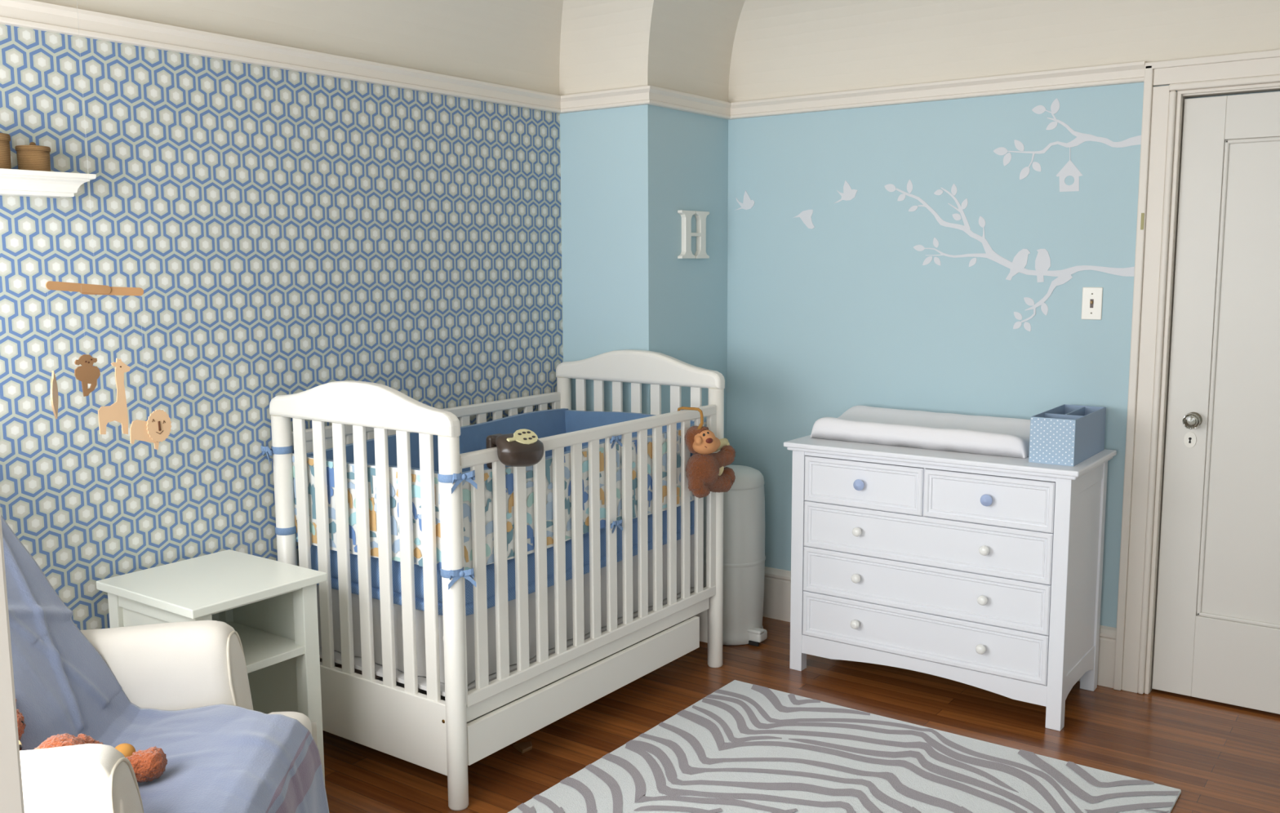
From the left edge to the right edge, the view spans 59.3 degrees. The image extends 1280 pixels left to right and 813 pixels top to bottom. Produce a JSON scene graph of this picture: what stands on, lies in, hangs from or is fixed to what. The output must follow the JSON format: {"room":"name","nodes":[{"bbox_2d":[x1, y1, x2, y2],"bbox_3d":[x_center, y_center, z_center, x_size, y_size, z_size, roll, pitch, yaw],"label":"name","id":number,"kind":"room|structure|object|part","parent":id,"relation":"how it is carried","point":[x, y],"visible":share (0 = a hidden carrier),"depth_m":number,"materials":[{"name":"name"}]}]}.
{"room":"bedroom","nodes":[
{"label":"bedroom","id":0,"kind":"room"},
{"bbox_2d":[0,24,563,662],"bbox_3d":[-1.076,-0.024,3.594,0.100,2.141,3.830,5,9,35],"label":"wall","id":1,"kind":"structure","parent":0,"point":[282,232],"depth_m":3.28,"materials":[{"name":"paper"}]},
{"bbox_2d":[0,168,96,198],"bbox_3d":[-1.629,-0.520,2.565,0.126,0.056,0.734,5,9,35],"label":"wall shelf","id":2,"kind":"object","parent":1,"relation":"attached to","point":[13,182],"visible":1,"depth_m":2.74,"materials":[{"name":"white wood"}]},
{"bbox_2d":[0,133,11,168],"bbox_3d":[-1.539,-0.612,2.675,0.077,0.097,0.077,5,9,35],"label":"wicker basket","id":3,"kind":"object","parent":2,"relation":"on","point":[5,139],"visible":0.83,"depth_m":2.67,"materials":[{"name":"brown wicker"}]},
{"bbox_3d":[-1.539,-0.641,2.672,0.077,0.019,0.077,5,9,35],"label":"lid","id":4,"kind":"part","parent":3,"relation":"part of","materials":[{"name":"wicker"}]},
{"bbox_2d":[14,142,50,171],"bbox_3d":[-1.484,-0.610,2.752,0.077,0.073,0.077,5,9,35],"label":"wicker basket","id":5,"kind":"object","parent":2,"relation":"on","point":[32,157],"visible":0.88,"depth_m":2.72,"materials":[{"name":"brown wicker"}]},
{"bbox_3d":[-1.484,-0.630,2.750,0.077,0.014,0.077,5,9,35],"label":"lid","id":6,"kind":"part","parent":5,"relation":"part of","materials":[{"name":"wicker"}]},
{"bbox_2d":[0,0,1146,119],"bbox_3d":[-0.527,-1.066,3.501,4.162,0.066,1.515,-4,8,-25],"label":"trim","id":7,"kind":"structure","parent":1,"relation":"attached to","point":[27,14],"depth_m":3.82,"materials":[{"name":"white wood"}]},
{"bbox_2d":[320,566,1115,688],"bbox_3d":[-0.518,0.923,3.763,4.162,0.214,1.506,-4,8,-25],"label":"baseboard","id":8,"kind":"structure","parent":1,"relation":"attached to","point":[777,582],"depth_m":4.71,"materials":[{"name":"white wood"}]},
{"bbox_2d":[560,104,657,414],"bbox_3d":[-0.121,-0.141,4.463,0.425,2.141,0.060,5,9,35],"label":"wall","id":9,"kind":"structure","parent":0,"point":[609,156],"depth_m":4.36,"materials":[{"name":"blue paint"}]},
{"bbox_2d":[31,0,1279,102],"bbox_3d":[0.231,-1.098,1.663,4.310,0.468,5.180,5,9,35],"label":"ceiling","id":10,"kind":"structure","parent":0,"point":[727,51],"depth_m":4.05,"materials":[{"name":"beige paint"}]},
{"bbox_2d":[45,4,171,449],"bbox_3d":[-1.280,-0.627,2.618,0.094,1.507,0.312,5,9,35],"label":"mobile","id":11,"kind":"object","parent":10,"relation":"hanging from","point":[157,428],"visible":1,"depth_m":2.71,"materials":[{"name":"brown wood"}]},
{"bbox_2d":[657,106,728,438],"bbox_3d":[0.195,-0.159,4.589,0.060,2.141,0.515,5,9,35],"label":"wall","id":12,"kind":"structure","parent":0,"point":[692,148],"depth_m":4.50,"materials":[{"name":"blue paint"}]},
{"bbox_2d":[677,210,709,258],"bbox_3d":[0.214,-0.684,4.481,0.022,0.187,0.201,5,9,35],"label":"letter","id":13,"kind":"object","parent":12,"relation":"attached to","point":[700,216],"depth_m":4.46,"materials":[{"name":"white"}]},
{"bbox_2d":[322,616,1279,812],"bbox_3d":[0.243,1.283,1.970,4.310,0.050,5.180,5,9,35],"label":"floor","id":14,"kind":"structure","parent":0,"point":[1222,757],"depth_m":3.60,"materials":[{"name":"brown wood"}]},
{"bbox_2d":[19,620,317,812],"bbox_3d":[-1.204,0.663,2.332,0.938,1.101,0.845,-1,7,-4],"label":"armchair","id":15,"kind":"object","parent":14,"relation":"on","point":[184,664],"visible":0.41,"depth_m":2.62,"materials":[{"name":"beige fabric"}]},
{"bbox_3d":[-1.135,0.875,2.008,0.542,0.546,0.140,-1,7,-4],"label":"arm","id":16,"kind":"part","parent":15,"relation":"part of","materials":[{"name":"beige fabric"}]},
{"bbox_2d":[0,515,328,812],"bbox_3d":[-1.153,0.580,2.323,0.910,0.987,0.614,-1,7,-3],"label":"throw blanket","id":17,"kind":"object","parent":15,"relation":"on","point":[221,758],"visible":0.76,"depth_m":2.41,"materials":[{"name":"blue fabric"}]},
{"bbox_2d":[15,697,167,782],"bbox_3d":[-1.113,0.663,2.162,0.353,0.184,0.176,-1,7,-4],"label":"plush bear","id":18,"kind":"object","parent":17,"relation":"on","point":[149,764],"visible":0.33,"depth_m":2.21},
{"bbox_3d":[-1.187,0.786,2.705,0.543,0.545,0.140,-1,7,-4],"label":"arm","id":19,"kind":"part","parent":15,"relation":"part of","materials":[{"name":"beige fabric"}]},
{"bbox_2d":[267,711,311,733],"bbox_3d":[-0.965,0.809,2.369,0.439,0.122,0.659,-1,7,-4],"label":"seat cushion","id":20,"kind":"object","parent":15,"relation":"on","point":[301,717],"depth_m":2.63,"materials":[{"name":"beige fabric"}]},
{"bbox_3d":[-0.845,0.957,2.396,0.222,0.301,0.678,-1,7,-4],"label":"panel","id":21,"kind":"part","parent":15,"relation":"part of","materials":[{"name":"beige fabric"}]},
{"bbox_2d":[96,549,326,782],"bbox_3d":[-1.149,0.788,3.071,0.443,0.665,0.406,5,9,35],"label":"nightstand","id":22,"kind":"object","parent":14,"relation":"on","point":[271,605],"visible":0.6,"depth_m":3.06,"materials":[{"name":"white wood"}]},
{"bbox_3d":[-1.389,0.804,3.049,0.046,0.641,0.046,5,9,35],"label":"leg","id":23,"kind":"part","parent":22,"relation":"part of","materials":[{"name":"white wood"}]},
{"bbox_3d":[-1.249,0.793,2.933,0.313,0.590,0.018,5,9,35],"label":"panel","id":24,"kind":"part","parent":22,"relation":"part of","materials":[{"name":"white wood"}]},
{"bbox_3d":[-1.098,0.829,2.840,0.046,0.641,0.046,5,9,35],"label":"leg","id":25,"kind":"part","parent":22,"relation":"part of","materials":[{"name":"white wood"}]},
{"bbox_3d":[-1.305,0.762,3.181,0.006,0.590,0.294,5,9,35],"label":"panel","id":26,"kind":"part","parent":22,"relation":"part of","materials":[{"name":"white wood"}]},
{"bbox_3d":[-1.202,0.770,3.306,0.046,0.641,0.046,5,9,35],"label":"leg","id":27,"kind":"part","parent":22,"relation":"part of","materials":[{"name":"white wood"}]},
{"bbox_2d":[218,620,304,673],"bbox_3d":[-1.147,0.662,3.052,0.387,0.022,0.306,5,9,35],"label":"shelf","id":28,"kind":"object","parent":22,"relation":"attached to","point":[264,645],"depth_m":3.06,"materials":[{"name":"white wood"}]},
{"bbox_3d":[-1.051,0.757,3.207,0.313,0.590,0.018,5,9,35],"label":"panel","id":29,"kind":"part","parent":22,"relation":"part of","materials":[{"name":"white wood"}]},
{"bbox_3d":[-0.911,0.795,3.098,0.046,0.641,0.046,5,9,35],"label":"leg","id":30,"kind":"part","parent":22,"relation":"part of","materials":[{"name":"white wood"}]},
{"bbox_2d":[269,349,724,810],"bbox_3d":[-0.404,0.436,3.801,0.771,1.168,1.401,5,9,35],"label":"crib","id":31,"kind":"object","parent":14,"relation":"on","point":[428,722],"visible":0.88,"depth_m":3.34,"materials":[{"name":"white wood"}]},
{"bbox_3d":[-1.086,0.544,3.475,0.057,1.044,0.057,5,9,35],"label":"post","id":32,"kind":"part","parent":31,"relation":"part of","materials":[{"name":"white wood"}]},
{"bbox_3d":[-0.800,-0.009,3.194,0.771,0.125,0.052,5,9,35],"label":"arched rail","id":33,"kind":"part","parent":31,"relation":"part of","materials":[{"name":"white wood"}]},
{"bbox_3d":[-0.701,0.029,3.965,0.026,0.038,1.292,5,9,35],"label":"rail","id":34,"kind":"part","parent":31,"relation":"part of","materials":[{"name":"white wood"}]},
{"bbox_3d":[-0.507,0.595,3.061,0.057,1.044,0.057,5,9,35],"label":"post","id":35,"kind":"part","parent":31,"relation":"part of","materials":[{"name":"white wood"}]},
{"bbox_2d":[261,408,706,590],"bbox_3d":[-0.427,0.231,3.750,0.848,0.325,1.377,5,9,35],"label":"bumper cover","id":36,"kind":"object","parent":31,"relation":"attached to","point":[546,423],"visible":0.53,"depth_m":3.42,"materials":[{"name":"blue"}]},
{"bbox_3d":[-0.775,0.301,3.256,0.689,0.282,0.029,5,9,35],"label":"bumper panel","id":37,"kind":"part","parent":36,"relation":"part of","materials":[{"name":"white"}]},
{"bbox_3d":[-0.672,0.209,3.966,0.030,0.282,1.300,5,9,35],"label":"bumper panel","id":38,"kind":"part","parent":36,"relation":"part of","materials":[{"name":"white"}]},
{"bbox_3d":[-0.129,0.256,3.577,0.030,0.282,1.300,5,9,35],"label":"bumper panel","id":39,"kind":"part","parent":36,"relation":"part of","materials":[{"name":"white"}]},
{"bbox_3d":[-0.026,0.164,4.287,0.689,0.282,0.030,5,9,35],"label":"bumper panel","id":40,"kind":"part","parent":36,"relation":"part of","materials":[{"name":"white"}]},
{"bbox_2d":[311,500,693,615],"bbox_3d":[-0.405,0.436,3.803,0.677,0.137,1.281,5,9,35],"label":"mattress","id":41,"kind":"object","parent":31,"relation":"in","point":[419,581],"visible":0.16,"depth_m":3.35,"materials":[{"name":"fabric"}]},
{"bbox_2d":[316,533,693,684],"bbox_3d":[-0.405,0.602,3.823,0.654,0.205,1.248,5,9,35],"label":"skirt","id":42,"kind":"object","parent":31,"relation":"hanging from","point":[420,615],"visible":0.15,"depth_m":3.40,"materials":[{"name":"white fabric"}]},
{"bbox_2d":[485,428,543,468],"bbox_3d":[-0.353,0.119,3.163,0.124,0.109,0.156,5,9,35],"label":"turtle","id":43,"kind":"object","parent":31,"relation":"attached to","point":[522,448],"visible":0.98,"depth_m":3.12,"materials":[{"name":"brown plastic"}]},
{"bbox_3d":[-0.335,0.860,3.736,0.507,0.114,1.180,5,9,35],"label":"drawer","id":44,"kind":"part","parent":31,"relation":"part of","materials":[{"name":"white wood"}]},
{"bbox_3d":[-0.301,0.401,4.557,0.057,1.044,0.057,5,9,35],"label":"post","id":45,"kind":"part","parent":31,"relation":"part of","materials":[{"name":"white wood"}]},
{"bbox_3d":[-0.111,0.080,3.543,0.026,0.038,1.292,5,9,35],"label":"rail","id":46,"kind":"part","parent":31,"relation":"part of","materials":[{"name":"white wood"}]},
{"bbox_3d":[-0.107,0.744,3.628,0.024,0.037,1.292,5,9,35],"label":"rail","id":47,"kind":"part","parent":31,"relation":"part of","materials":[{"name":"white wood"}]},
{"bbox_3d":[-0.014,-0.152,4.275,0.771,0.125,0.052,5,9,35],"label":"arched rail","id":48,"kind":"part","parent":31,"relation":"part of","materials":[{"name":"white wood"}]},
{"bbox_2d":[677,406,735,497],"bbox_3d":[0.249,0.154,3.935,0.248,0.315,0.140,-6,9,-36],"label":"monkey","id":49,"kind":"object","parent":31,"relation":"hanging from","point":[706,473],"visible":1,"depth_m":3.87},
{"bbox_3d":[0.173,0.042,3.888,0.108,0.080,0.021,5,9,35],"label":"cord","id":50,"kind":"part","parent":49,"relation":"part of","materials":[{"name":"orange fabric"}]},
{"bbox_3d":[0.278,0.452,4.143,0.057,1.044,0.057,5,9,35],"label":"post","id":51,"kind":"part","parent":31,"relation":"part of","materials":[{"name":"white wood"}]},
{"bbox_2d":[512,741,532,753],"bbox_3d":[-0.359,1.059,3.491,0.059,0.012,0.060,-3,8,-19],"label":"wedge","id":52,"kind":"object","parent":14,"relation":"on","point":[523,747],"visible":1,"depth_m":3.49,"materials":[{"name":"brown wood"}]},
{"bbox_2d":[703,465,767,646],"bbox_3d":[0.371,0.582,4.503,0.283,0.692,0.273,1,7,7],"label":"pail","id":53,"kind":"object","parent":14,"relation":"on","point":[744,504],"visible":0.58,"depth_m":4.39,"materials":[{"name":"white plastic"}]},
{"bbox_3d":[0.364,0.274,4.464,0.258,0.070,0.258,5,9,35],"label":"lid","id":54,"kind":"part","parent":53,"relation":"part of","materials":[{"name":"white plastic"}]},
{"bbox_2d":[507,680,1181,812],"bbox_3d":[0.322,1.147,2.766,1.471,0.015,2.103,5,9,35],"label":"rug","id":55,"kind":"object","parent":14,"relation":"on","point":[743,747],"visible":1,"depth_m":3.29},
{"bbox_2d":[783,435,1116,731],"bbox_3d":[1.075,0.562,4.008,1.029,0.852,0.494,5,9,35],"label":"dresser","id":56,"kind":"object","parent":14,"relation":"on","point":[983,571],"visible":0.94,"depth_m":3.79,"materials":[{"name":"white wood"}]},
{"bbox_3d":[0.585,0.563,4.124,0.048,0.824,0.045,5,9,35],"label":"leg","id":57,"kind":"part","parent":56,"relation":"part of","materials":[{"name":"white wood"}]},
{"bbox_3d":[0.763,0.769,3.978,0.033,0.033,0.038,5,9,35],"label":"knob","id":58,"kind":"part","parent":56,"relation":"part of","materials":[{"name":"white"}]},
{"bbox_3d":[0.762,0.604,3.957,0.033,0.033,0.038,5,9,35],"label":"knob","id":59,"kind":"part","parent":56,"relation":"part of","materials":[{"name":"white"}]},
{"bbox_3d":[0.761,0.438,3.936,0.033,0.033,0.038,5,9,35],"label":"knob","id":60,"kind":"part","parent":56,"relation":"part of","materials":[{"name":"white ceramic"}]},
{"bbox_3d":[0.763,0.273,3.915,0.040,0.040,0.034,5,9,35],"label":"knob","id":61,"kind":"part","parent":56,"relation":"part of","materials":[{"name":"blue ceramic"}]},
{"bbox_3d":[0.778,0.274,3.932,0.443,0.162,0.025,5,9,35],"label":"drawer","id":62,"kind":"part","parent":56,"relation":"part of","materials":[{"name":"white wood"}]},
{"bbox_2d":[810,405,1030,457],"bbox_3d":[1.038,0.079,4.045,0.788,0.093,0.324,5,9,35],"label":"changing pad","id":63,"kind":"object","parent":56,"relation":"on","point":[949,432],"visible":0.94,"depth_m":3.97,"materials":[{"name":"white"}]},
{"bbox_3d":[0.957,0.785,3.870,0.876,0.164,0.025,5,9,35],"label":"drawer","id":64,"kind":"part","parent":56,"relation":"part of","materials":[{"name":"white wood"}]},
{"bbox_3d":[0.956,0.620,3.849,0.876,0.164,0.025,5,9,35],"label":"drawer","id":65,"kind":"part","parent":56,"relation":"part of","materials":[{"name":"white wood"}]},
{"bbox_3d":[0.955,0.454,3.827,0.876,0.166,0.025,5,9,35],"label":"drawer","id":66,"kind":"part","parent":56,"relation":"part of","materials":[{"name":"white wood"}]},
{"bbox_3d":[1.128,0.801,3.717,0.033,0.033,0.038,5,9,35],"label":"knob","id":67,"kind":"part","parent":56,"relation":"part of","materials":[{"name":"white ceramic"}]},
{"bbox_3d":[1.127,0.636,3.696,0.033,0.033,0.038,5,9,35],"label":"knob","id":68,"kind":"part","parent":56,"relation":"part of","materials":[{"name":"white ceramic"}]},
{"bbox_3d":[1.126,0.470,3.675,0.033,0.033,0.038,5,9,35],"label":"knob","id":69,"kind":"part","parent":56,"relation":"part of","materials":[{"name":"white ceramic"}]},
{"bbox_3d":[1.126,0.304,3.655,0.040,0.040,0.034,5,9,35],"label":"knob","id":70,"kind":"part","parent":56,"relation":"part of","materials":[{"name":"blue ceramic"}]},
{"bbox_3d":[1.136,0.305,3.676,0.428,0.162,0.025,5,9,35],"label":"drawer","id":71,"kind":"part","parent":56,"relation":"part of","materials":[{"name":"white wood"}]},
{"bbox_3d":[1.339,0.629,3.585,0.048,0.824,0.045,5,9,35],"label":"leg","id":72,"kind":"part","parent":56,"relation":"part of","materials":[{"name":"white wood"}]},
{"bbox_2d":[1028,404,1106,466],"bbox_3d":[1.423,0.091,3.736,0.140,0.148,0.382,5,9,35],"label":"organizer box","id":73,"kind":"object","parent":56,"relation":"on","point":[1067,435],"visible":1,"depth_m":3.61,"materials":[{"name":"blue"}]},
{"bbox_3d":[1.368,0.086,3.775,0.004,0.148,0.374,5,9,35],"label":"panel","id":74,"kind":"part","parent":73,"relation":"part of","materials":[{"name":"blue"}]},
{"bbox_3d":[1.313,0.111,3.583,0.140,0.148,0.004,5,9,35],"label":"panel","id":75,"kind":"part","parent":73,"relation":"part of","materials":[{"name":"blue fabric"}]},
{"bbox_3d":[1.534,0.071,3.888,0.140,0.148,0.004,5,9,35],"label":"panel","id":76,"kind":"part","parent":73,"relation":"part of","materials":[{"name":"blue"}]},
{"bbox_3d":[1.478,0.096,3.696,0.004,0.148,0.374,5,9,35],"label":"panel","id":77,"kind":"part","parent":73,"relation":"part of","materials":[{"name":"blue"}]},
{"bbox_3d":[1.470,0.572,3.739,0.014,0.747,0.378,5,9,35],"label":"panel","id":78,"kind":"part","parent":56,"relation":"part of","materials":[{"name":"white wood"}]},
{"bbox_3d":[1.580,0.585,3.917,0.048,0.824,0.045,5,9,35],"label":"leg","id":79,"kind":"part","parent":56,"relation":"part of","materials":[{"name":"white wood"}]},
{"bbox_2d":[726,82,1279,627],"bbox_3d":[1.911,-0.058,3.738,3.845,2.141,0.100,5,9,35],"label":"wall","id":80,"kind":"structure","parent":0,"point":[832,317],"depth_m":4.22,"materials":[{"name":"blue paint"}]},
{"bbox_2d":[734,190,755,210],"bbox_3d":[0.431,-0.851,4.644,0.098,0.081,0.002,5,9,35],"label":"decal","id":81,"kind":"object","parent":80,"relation":"attached to","point":[747,204],"visible":1,"depth_m":4.64,"materials":[{"name":"white paper"}]},
{"bbox_2d":[791,209,814,229],"bbox_3d":[0.653,-0.747,4.497,0.102,0.077,0.002,5,9,35],"label":"decal","id":82,"kind":"object","parent":80,"relation":"attached to","point":[805,215],"visible":1,"depth_m":4.49,"materials":[{"name":"white paper"}]},
{"bbox_2d":[833,180,857,204],"bbox_3d":[0.800,-0.836,4.378,0.102,0.088,0.002,5,9,35],"label":"decal","id":83,"kind":"object","parent":80,"relation":"attached to","point":[848,194],"visible":1,"depth_m":4.37,"materials":[{"name":"white paper"}]},
{"bbox_2d":[884,179,1134,331],"bbox_3d":[1.305,-0.551,4.049,0.921,0.556,0.002,5,9,35],"label":"decal","id":84,"kind":"object","parent":80,"relation":"attached to","point":[1064,276],"visible":1,"depth_m":4.08,"materials":[{"name":"white"}]},
{"bbox_2d":[1005,248,1030,280],"bbox_3d":[1.351,-0.507,4.022,0.085,0.113,0.002,5,9,35],"label":"decal","id":85,"kind":"object","parent":80,"relation":"attached to","point":[1020,260],"visible":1,"depth_m":4.01,"materials":[{"name":"white"}]},
{"bbox_2d":[1035,248,1050,282],"bbox_3d":[1.422,-0.497,3.971,0.054,0.118,0.002,5,9,35],"label":"decal","id":86,"kind":"object","parent":80,"relation":"attached to","point":[1042,261],"visible":1,"depth_m":3.97,"materials":[{"name":"white"}]},
{"bbox_2d":[993,97,1141,179],"bbox_3d":[1.468,-0.927,3.881,0.501,0.273,0.002,5,9,35],"label":"decal","id":87,"kind":"object","parent":80,"relation":"attached to","point":[1081,138],"visible":1,"depth_m":3.90,"materials":[{"name":"white"}]},
{"bbox_2d":[1056,160,1082,191],"bbox_3d":[1.484,-0.798,3.887,0.090,0.108,0.001,5,9,35],"label":"decal","id":88,"kind":"object","parent":80,"relation":"attached to","point":[1069,169],"visible":1,"depth_m":3.89,"materials":[{"name":"white paper"}]},
{"bbox_2d":[1080,287,1102,319],"bbox_3d":[1.559,-0.355,3.882,0.067,0.112,0.016,5,9,35],"label":"light switch","id":89,"kind":"object","parent":80,"relation":"attached to","point":[1091,302],"visible":1,"depth_m":3.88,"materials":[{"name":"white plastic"}]},
{"bbox_2d":[1140,213,1144,230],"bbox_3d":[1.669,-0.615,3.737,0.010,0.055,0.002,5,9,35],"label":"strike patch","id":90,"kind":"object","parent":80,"relation":"attached to","point":[1142,214],"visible":1,"depth_m":3.74,"materials":[{"name":"gold paint"}]},
{"bbox_2d":[1113,49,1279,693],"bbox_3d":[2.069,-0.032,3.545,0.990,2.138,0.032,5,9,35],"label":"trim","id":91,"kind":"structure","parent":80,"relation":"attached to","point":[1162,105],"depth_m":3.77,"materials":[{"name":"white wood"}]},
{"bbox_2d":[1149,86,1279,714],"bbox_3d":[2.087,0.012,3.576,0.794,2.042,0.110,5,9,35],"label":"door","id":92,"kind":"structure","parent":80,"relation":"in","point":[1215,636],"depth_m":3.71,"materials":[{"name":"white wood"}]},
{"bbox_3d":[1.844,0.111,3.770,0.038,0.054,0.004,5,9,35],"label":"keyhole plate","id":93,"kind":"part","parent":92,"relation":"part of","materials":[{"name":"white metal"}]},
{"bbox_3d":[1.827,0.049,3.727,0.056,0.056,0.042,5,9,35],"label":"glass knob","id":94,"kind":"part","parent":92,"relation":"part of","materials":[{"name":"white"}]},
{"bbox_3d":[-1.116,0.372,0.518,0.100,2.141,1.250,5,9,35],"label":"wall","id":95,"kind":"structure","parent":0,"visible":0},
{"bbox_2d":[0,508,24,812],"bbox_3d":[-0.693,0.302,1.053,0.117,2.140,0.160,5,9,35],"label":"trim","id":96,"kind":"structure","parent":95,"relation":"attached to","point":[11,799],"depth_m":1.07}
]}

